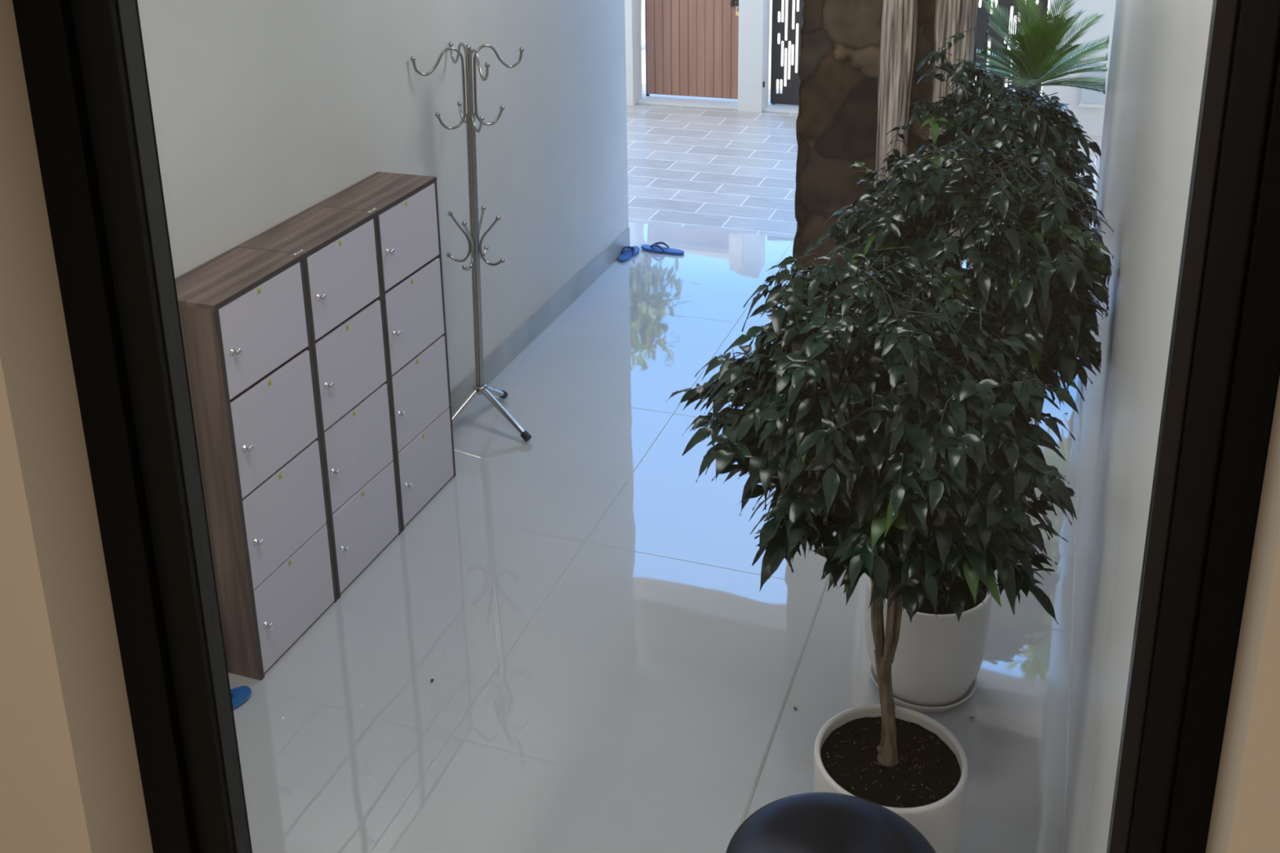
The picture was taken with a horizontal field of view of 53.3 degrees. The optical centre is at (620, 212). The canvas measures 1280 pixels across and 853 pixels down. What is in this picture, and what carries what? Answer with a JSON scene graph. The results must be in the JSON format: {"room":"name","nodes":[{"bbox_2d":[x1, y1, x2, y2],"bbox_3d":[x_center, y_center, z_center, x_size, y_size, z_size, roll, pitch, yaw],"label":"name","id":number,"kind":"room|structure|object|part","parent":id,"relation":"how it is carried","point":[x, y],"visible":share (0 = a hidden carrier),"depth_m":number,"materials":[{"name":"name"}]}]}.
{"room":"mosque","nodes":[
{"label":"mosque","id":0,"kind":"room"},
{"bbox_2d":[137,0,628,390],"bbox_3d":[-1.156,-0.389,4.972,0.160,3.304,6.520,5,19,19],"label":"wall","id":1,"kind":"structure","parent":0,"point":[264,112],"depth_m":5.46,"materials":[{"name":"paint"}]},
{"bbox_2d":[450,226,630,414],"bbox_3d":[-1.031,1.110,5.472,0.013,0.140,6.406,5,19,19],"label":"baseboard","id":2,"kind":"structure","parent":1,"relation":"attached to","point":[520,339],"depth_m":7.02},
{"bbox_2d":[0,0,1279,852],"bbox_3d":[-0.321,0.753,1.416,4.400,3.304,0.137,5,19,19],"label":"wall","id":3,"kind":"structure","parent":0,"point":[70,780],"depth_m":1.32,"materials":[{"name":"beige paint"}]},
{"bbox_2d":[12,0,1279,852],"bbox_3d":[-0.028,0.758,1.356,1.121,2.720,0.050,5,19,19],"label":"door frame","id":4,"kind":"structure","parent":3,"relation":"in","point":[84,64],"depth_m":1.22,"materials":[{"name":"black"}]},
{"bbox_2d":[228,222,1080,852],"bbox_3d":[0.386,1.286,5.269,3.206,0.120,6.902,5,19,19],"label":"floor","id":5,"kind":"structure","parent":0,"point":[611,669],"depth_m":4.40,"materials":[{"name":"tile"}]},
{"bbox_2d":[230,685,251,710],"bbox_3d":[-1.327,1.595,4.134,0.274,0.055,0.089,-16,23,-38],"label":"flip flop","id":6,"kind":"object","parent":5,"relation":"on","point":[240,695],"visible":0.3,"depth_m":4.18,"materials":[{"name":"blue plastic"}]},
{"bbox_2d":[174,246,337,680],"bbox_3d":[-1.244,0.837,4.340,0.298,1.368,0.507,5,19,19],"label":"locker","id":7,"kind":"object","parent":5,"relation":"on","point":[244,313],"depth_m":4.20,"materials":[{"name":"laminate"}]},
{"bbox_3d":[-1.342,0.920,4.132,0.266,1.341,0.018,5,19,19],"label":"panel","id":8,"kind":"part","parent":7,"relation":"part of","materials":[{"name":"laminate"}]},
{"bbox_3d":[-1.194,0.433,3.968,0.031,0.027,0.027,6,19,20],"label":"knob","id":9,"kind":"part","parent":7,"relation":"part of","materials":[{"name":"silver metal"}]},
{"bbox_3d":[-1.275,0.206,4.126,0.268,0.018,0.477,5,19,19],"label":"panel","id":10,"kind":"part","parent":7,"relation":"part of","materials":[{"name":"laminate"}]},
{"bbox_3d":[-1.387,0.836,4.378,0.004,1.331,0.441,5,19,19],"label":"panel","id":11,"kind":"part","parent":7,"relation":"part of","materials":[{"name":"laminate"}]},
{"bbox_3d":[-1.188,0.753,4.072,0.031,0.027,0.027,5,19,19],"label":"knob","id":12,"kind":"part","parent":7,"relation":"part of","materials":[{"name":"silver metal"}]},
{"bbox_3d":[-1.183,1.080,4.179,0.031,0.027,0.027,6,19,20],"label":"knob","id":13,"kind":"part","parent":7,"relation":"part of","materials":[{"name":"silver metal"}]},
{"bbox_3d":[-1.153,0.374,4.134,0.013,0.306,0.436,6,19,19],"label":"door","id":14,"kind":"part","parent":7,"relation":"part of","materials":[{"name":"grey"}]},
{"bbox_2d":[230,347,305,401],"bbox_3d":[-1.275,0.514,4.228,0.247,0.018,0.441,5,19,19],"label":"shelf","id":15,"kind":"object","parent":7,"relation":"attached to","point":[268,380],"depth_m":4.17,"materials":[{"name":"brown"}]},
{"bbox_3d":[-1.178,1.384,4.279,0.031,0.027,0.027,6,19,20],"label":"knob","id":16,"kind":"part","parent":7,"relation":"part of","materials":[{"name":"silver metal"}]},
{"bbox_3d":[-1.146,0.694,4.238,0.013,0.333,0.436,5,19,19],"label":"door","id":17,"kind":"part","parent":7,"relation":"part of","materials":[{"name":"grey"}]},
{"bbox_2d":[244,440,313,497],"bbox_3d":[-1.268,0.846,4.336,0.247,0.018,0.441,5,19,19],"label":"shelf","id":18,"kind":"object","parent":7,"relation":"attached to","point":[274,473],"depth_m":4.28,"materials":[{"name":"brown"}]},
{"bbox_3d":[-1.141,1.021,4.345,0.013,0.329,0.436,6,19,20],"label":"door","id":19,"kind":"part","parent":7,"relation":"part of","materials":[{"name":"grey wood"}]},
{"bbox_3d":[-1.186,0.784,4.541,0.266,1.341,0.018,5,19,19],"label":"panel","id":20,"kind":"part","parent":7,"relation":"part of","materials":[{"name":"laminate"}]},
{"bbox_3d":[-1.136,1.337,4.448,0.013,0.323,0.436,6,19,20],"label":"door","id":21,"kind":"part","parent":7,"relation":"part of","materials":[{"name":"grey"}]},
{"bbox_3d":[-1.084,0.133,4.298,0.014,0.010,0.056,5,19,19],"label":"joining bracket","id":22,"kind":"part","parent":7,"relation":"part of","materials":[{"name":"silver metal"}]},
{"bbox_2d":[236,205,401,599],"bbox_3d":[-1.080,0.694,4.769,0.300,1.368,0.507,5,19,19],"label":"locker","id":23,"kind":"object","parent":5,"relation":"on","point":[341,260],"depth_m":4.68,"materials":[{"name":"laminate"}]},
{"bbox_3d":[-1.112,0.064,4.555,0.268,0.018,0.477,5,19,19],"label":"panel","id":24,"kind":"part","parent":23,"relation":"part of","materials":[{"name":"laminate"}]},
{"bbox_3d":[-1.179,0.778,4.561,0.266,1.341,0.018,5,19,19],"label":"panel","id":25,"kind":"part","parent":23,"relation":"part of","materials":[{"name":"laminate"}]},
{"bbox_3d":[-1.029,0.290,4.396,0.031,0.027,0.027,5,19,19],"label":"knob","id":26,"kind":"part","parent":23,"relation":"part of","materials":[{"name":"silver metal"}]},
{"bbox_3d":[-1.026,0.610,4.502,0.031,0.027,0.027,6,19,20],"label":"knob","id":27,"kind":"part","parent":23,"relation":"part of","materials":[{"name":"silver metal"}]},
{"bbox_3d":[-1.027,0.937,4.610,0.031,0.027,0.027,6,19,21],"label":"knob","id":28,"kind":"part","parent":23,"relation":"part of","materials":[{"name":"silver metal"}]},
{"bbox_3d":[-0.988,0.231,4.563,0.013,0.306,0.436,5,19,19],"label":"door","id":29,"kind":"part","parent":23,"relation":"part of","materials":[{"name":"grey wood"}]},
{"bbox_3d":[-1.014,1.242,4.707,0.031,0.027,0.027,6,19,20],"label":"knob","id":30,"kind":"part","parent":23,"relation":"part of","materials":[{"name":"silver metal"}]},
{"bbox_2d":[315,298,376,342],"bbox_3d":[-1.111,0.371,4.657,0.247,0.018,0.441,5,19,19],"label":"shelf","id":31,"kind":"object","parent":23,"relation":"attached to","point":[365,303],"depth_m":4.60,"materials":[{"name":"brown"}]},
{"bbox_3d":[-0.984,0.551,4.668,0.013,0.333,0.436,6,19,20],"label":"door","id":32,"kind":"part","parent":23,"relation":"part of","materials":[{"name":"grey"}]},
{"bbox_3d":[-0.982,0.878,4.776,0.013,0.329,0.436,6,19,21],"label":"door","id":33,"kind":"part","parent":23,"relation":"part of","materials":[{"name":"grey"}]},
{"bbox_3d":[-1.023,0.641,4.970,0.266,1.341,0.018,5,19,19],"label":"panel","id":34,"kind":"part","parent":23,"relation":"part of","materials":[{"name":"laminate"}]},
{"bbox_3d":[-0.972,1.194,4.877,0.013,0.323,0.436,6,19,20],"label":"door","id":35,"kind":"part","parent":23,"relation":"part of","materials":[{"name":"grey wood"}]},
{"bbox_3d":[-0.921,-0.010,4.727,0.014,0.010,0.056,5,19,19],"label":"joining bracket","id":36,"kind":"part","parent":23,"relation":"part of","materials":[{"name":"silver metal"}]},
{"bbox_2d":[314,171,455,532],"bbox_3d":[-0.923,0.560,5.187,0.297,1.359,0.477,5,19,19],"label":"locker","id":37,"kind":"object","parent":5,"relation":"on","point":[407,217],"visible":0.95,"depth_m":5.11,"materials":[{"name":"laminate"}]},
{"bbox_3d":[-0.949,-0.079,4.984,0.268,0.018,0.477,5,19,19],"label":"panel","id":38,"kind":"part","parent":37,"relation":"part of","materials":[{"name":"laminate"}]},
{"bbox_3d":[-1.015,0.635,4.990,0.266,1.341,0.018,5,19,19],"label":"panel","id":39,"kind":"part","parent":37,"relation":"part of","materials":[{"name":"laminate"}]},
{"bbox_3d":[-0.869,0.147,4.826,0.031,0.027,0.027,6,19,20],"label":"knob","id":40,"kind":"part","parent":37,"relation":"part of","materials":[{"name":"silver metal"}]},
{"bbox_3d":[-0.862,0.467,4.931,0.031,0.027,0.027,6,19,20],"label":"knob","id":41,"kind":"part","parent":37,"relation":"part of","materials":[{"name":"silver metal"}]},
{"bbox_3d":[-0.861,0.794,5.039,0.031,0.027,0.027,6,19,20],"label":"knob","id":42,"kind":"part","parent":37,"relation":"part of","materials":[{"name":"silver metal"}]},
{"bbox_3d":[-0.850,1.099,5.136,0.031,0.027,0.027,6,19,20],"label":"knob","id":43,"kind":"part","parent":37,"relation":"part of","materials":[{"name":"silver metal"}]},
{"bbox_3d":[-0.827,0.088,4.992,0.013,0.306,0.436,6,19,20],"label":"door","id":44,"kind":"part","parent":37,"relation":"part of","materials":[{"name":"grey wood"}]},
{"bbox_2d":[385,257,435,293],"bbox_3d":[-0.948,0.229,5.086,0.247,0.018,0.441,5,19,19],"label":"shelf","id":45,"kind":"object","parent":37,"relation":"attached to","point":[424,261],"depth_m":5.03,"materials":[{"name":"brown"}]},
{"bbox_3d":[-0.821,0.408,5.097,0.013,0.333,0.436,6,19,20],"label":"door","id":46,"kind":"part","parent":37,"relation":"part of","materials":[{"name":"grey wood"}]},
{"bbox_3d":[-0.859,0.499,5.399,0.266,1.341,0.018,5,19,19],"label":"panel","id":47,"kind":"part","parent":37,"relation":"part of","materials":[{"name":"laminate"}]},
{"bbox_3d":[-0.817,0.735,5.204,0.013,0.329,0.436,6,19,20],"label":"door","id":48,"kind":"part","parent":37,"relation":"part of","materials":[{"name":"grey"}]},
{"bbox_3d":[-0.808,1.051,5.306,0.013,0.323,0.436,6,19,20],"label":"door","id":49,"kind":"part","parent":37,"relation":"part of","materials":[{"name":"grey wood"}]},
{"bbox_2d":[410,41,531,441],"bbox_3d":[-0.609,0.124,5.777,0.459,1.801,0.476,3,18,12],"label":"coat rack","id":50,"kind":"object","parent":5,"relation":"on","point":[480,387],"visible":1,"depth_m":5.70,"materials":[{"name":"silver metal"}]},
{"bbox_3d":[-0.746,0.917,5.935,0.219,0.164,0.029,-16,24,-39],"label":"leg","id":51,"kind":"part","parent":50,"relation":"part of","materials":[{"name":"silver metal"}]},
{"bbox_3d":[-0.614,0.853,6.126,0.030,0.164,0.231,7,20,19],"label":"leg","id":52,"kind":"part","parent":50,"relation":"part of","materials":[{"name":"silver metal"}]},
{"bbox_3d":[-0.541,0.921,5.911,0.286,0.165,0.029,15,24,40],"label":"leg","id":53,"kind":"part","parent":50,"relation":"part of","materials":[{"name":"silver metal"}]},
{"bbox_2d":[617,245,639,262],"bbox_3d":[0.053,0.249,8.189,0.089,0.055,0.264,7,20,22],"label":"flip flop","id":54,"kind":"object","parent":5,"relation":"on","point":[631,251],"visible":1,"depth_m":8.18,"materials":[{"name":"blue plastic"}]},
{"bbox_2d":[640,241,684,255],"bbox_3d":[0.274,0.224,8.254,0.304,0.055,0.089,8,20,25],"label":"flip flop","id":55,"kind":"object","parent":5,"relation":"on","point":[655,248],"visible":1,"depth_m":8.24,"materials":[{"name":"blue plastic"}]},
{"bbox_2d":[738,573,830,826],"bbox_3d":[0.688,1.450,4.546,0.009,0.003,5.720,5,19,19],"label":"trim","id":56,"kind":"structure","parent":5,"relation":"in","point":[753,790],"depth_m":4.11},
{"bbox_2d":[725,792,935,852],"bbox_3d":[0.474,1.701,2.870,0.486,0.572,0.486,5,19,19],"label":"stool","id":57,"kind":"object","parent":5,"relation":"on","point":[809,822],"visible":1,"depth_m":2.90,"materials":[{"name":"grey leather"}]},
{"bbox_2d":[665,237,1079,852],"bbox_3d":[0.664,0.916,3.380,1.031,1.742,0.832,-2,18,-3],"label":"potted tree","id":58,"kind":"object","parent":5,"relation":"on","point":[901,451],"visible":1,"depth_m":3.09,"materials":[{"name":"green plant"}]},
{"bbox_3d":[0.718,1.613,3.429,0.400,0.384,0.400,5,19,19],"label":"pot","id":59,"kind":"part","parent":58,"relation":"part of","materials":[{"name":"white ceramic"}]},
{"bbox_2d":[792,0,978,308],"bbox_3d":[1.514,-1.131,7.099,0.907,3.302,0.781,5,19,19],"label":"stone pillar","id":60,"kind":"structure","parent":5,"relation":"on","point":[837,121],"depth_m":6.99,"materials":[{"name":"brown stone"}]},
{"bbox_2d":[873,0,917,248],"bbox_3d":[1.445,-0.963,6.592,0.224,3.303,0.210,5,19,19],"label":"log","id":61,"kind":"object","parent":5,"relation":"on","point":[898,43],"visible":0.44,"depth_m":6.62,"materials":[{"name":"brown wood"}]},
{"bbox_2d":[928,0,977,267],"bbox_3d":[1.725,-0.933,6.481,0.262,3.303,0.266,5,19,19],"label":"log","id":62,"kind":"object","parent":5,"relation":"on","point":[952,17],"visible":0.3,"depth_m":6.44,"materials":[{"name":"brown wood"}]},
{"bbox_2d":[798,124,1113,712],"bbox_3d":[0.995,0.648,3.958,0.908,1.882,0.794,7,20,23],"label":"potted tree","id":63,"kind":"object","parent":5,"relation":"on","point":[1042,298],"visible":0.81,"depth_m":3.60,"materials":[{"name":"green plant"}]},
{"bbox_3d":[0.996,1.359,4.162,0.400,0.384,0.400,5,19,19],"label":"pot","id":64,"kind":"part","parent":63,"relation":"part of","materials":[{"name":"white ceramic"}]},
{"bbox_2d":[907,27,1101,241],"bbox_3d":[1.780,0.015,6.001,0.890,1.792,0.750,5,19,19],"label":"potted tree","id":65,"kind":"object","parent":5,"relation":"on","point":[1028,126],"visible":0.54,"depth_m":5.72,"materials":[{"name":"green plant"}]},
{"bbox_2d":[975,0,1109,228],"bbox_3d":[2.299,-0.393,7.378,0.905,1.697,1.284,5,19,19],"label":"potted palm","id":66,"kind":"object","parent":5,"relation":"on","point":[1034,61],"visible":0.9,"depth_m":7.21,"materials":[{"name":"green plant"}]},
{"bbox_2d":[1064,0,1213,852],"bbox_3d":[1.671,-0.138,4.035,0.160,3.304,6.420,5,19,19],"label":"wall","id":67,"kind":"structure","parent":0,"point":[1159,47],"depth_m":2.67,"materials":[{"name":"paint"}]},
{"bbox_2d":[1061,365,1083,852],"bbox_3d":[1.620,1.422,4.566,0.007,0.012,6.406,5,19,19],"label":"baseboard","id":68,"kind":"structure","parent":67,"relation":"attached to","point":[1081,399],"depth_m":4.34,"materials":[{"name":"grey paint"}]},
{"label":"outside","id":69,"kind":"structure","parent":0,"visible":0},
{"bbox_2d":[626,93,1102,238],"bbox_3d":[1.980,-0.332,10.147,15.000,0.119,3.847,5,19,19],"label":"ground","id":70,"kind":"structure","parent":69,"point":[694,167],"depth_m":10.08,"materials":[{"name":"grey tile"}]},
{"bbox_2d":[624,0,641,105],"bbox_3d":[-0.279,-1.875,12.210,0.923,1.621,0.260,5,19,19],"label":"gate post","id":71,"kind":"object","parent":70,"relation":"on","point":[632,7],"visible":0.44,"depth_m":12.11,"materials":[{"name":"grey paint"}]},
{"bbox_2d":[636,93,737,110],"bbox_3d":[0.705,-1.081,12.291,1.011,0.022,0.406,5,19,19],"label":"trim","id":72,"kind":"structure","parent":70,"relation":"on","point":[653,99],"depth_m":12.23,"materials":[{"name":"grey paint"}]},
{"bbox_2d":[737,0,769,112],"bbox_3d":[1.232,-1.746,11.724,0.228,1.621,0.260,5,19,19],"label":"gate post","id":73,"kind":"object","parent":70,"relation":"on","point":[753,15],"visible":1,"depth_m":11.71,"materials":[{"name":"grey paint"}]},
{"bbox_2d":[644,0,738,98],"bbox_3d":[0.690,-1.796,12.099,0.953,1.458,0.054,5,19,19],"label":"wooden gate","id":74,"kind":"object","parent":73,"relation":"attached to","point":[692,46],"visible":0.88,"depth_m":12.18,"materials":[{"name":"brown wood"}]},
{"bbox_2d":[763,0,1048,108],"bbox_3d":[2.496,-1.510,11.355,2.427,1.308,0.282,5,19,19],"label":"metal gate","id":75,"kind":"object","parent":73,"relation":"attached to","point":[790,94],"visible":0.18,"depth_m":11.73,"materials":[{"name":"black metal"}]},
{"bbox_3d":[2.558,-0.953,11.657,2.331,0.045,0.032,5,19,19],"label":"rail","id":76,"kind":"part","parent":75,"relation":"part of","materials":[{"name":"black metal"}]},
{"bbox_2d":[763,102,798,113],"bbox_3d":[2.551,-0.906,11.646,2.449,0.022,0.406,5,19,19],"label":"trim","id":77,"kind":"structure","parent":70,"relation":"on","point":[777,108],"depth_m":11.87,"materials":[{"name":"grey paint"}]},
{"bbox_2d":[1041,0,1115,135],"bbox_3d":[5.351,-1.414,10.251,3.640,1.751,0.260,5,19,19],"label":"wall","id":78,"kind":"structure","parent":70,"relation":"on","point":[1091,119],"depth_m":10.67,"materials":[{"name":"grey paint"}]},
{"bbox_2d":[1078,66,1107,107],"bbox_3d":[3.970,-1.063,10.709,0.199,0.344,0.070,5,19,19],"label":"meter box","id":79,"kind":"object","parent":78,"relation":"attached to","point":[1091,97],"visible":0.69,"depth_m":10.71,"materials":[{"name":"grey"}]},
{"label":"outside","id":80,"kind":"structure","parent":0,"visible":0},
{"bbox_2d":[640,0,1049,101],"bbox_3d":[12.239,-7.916,32.907,80.000,0.120,48.250,5,19,19],"label":"ground","id":81,"kind":"structure","parent":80,"point":[791,55],"depth_m":15.16,"materials":[{"name":"white"}]}
]}

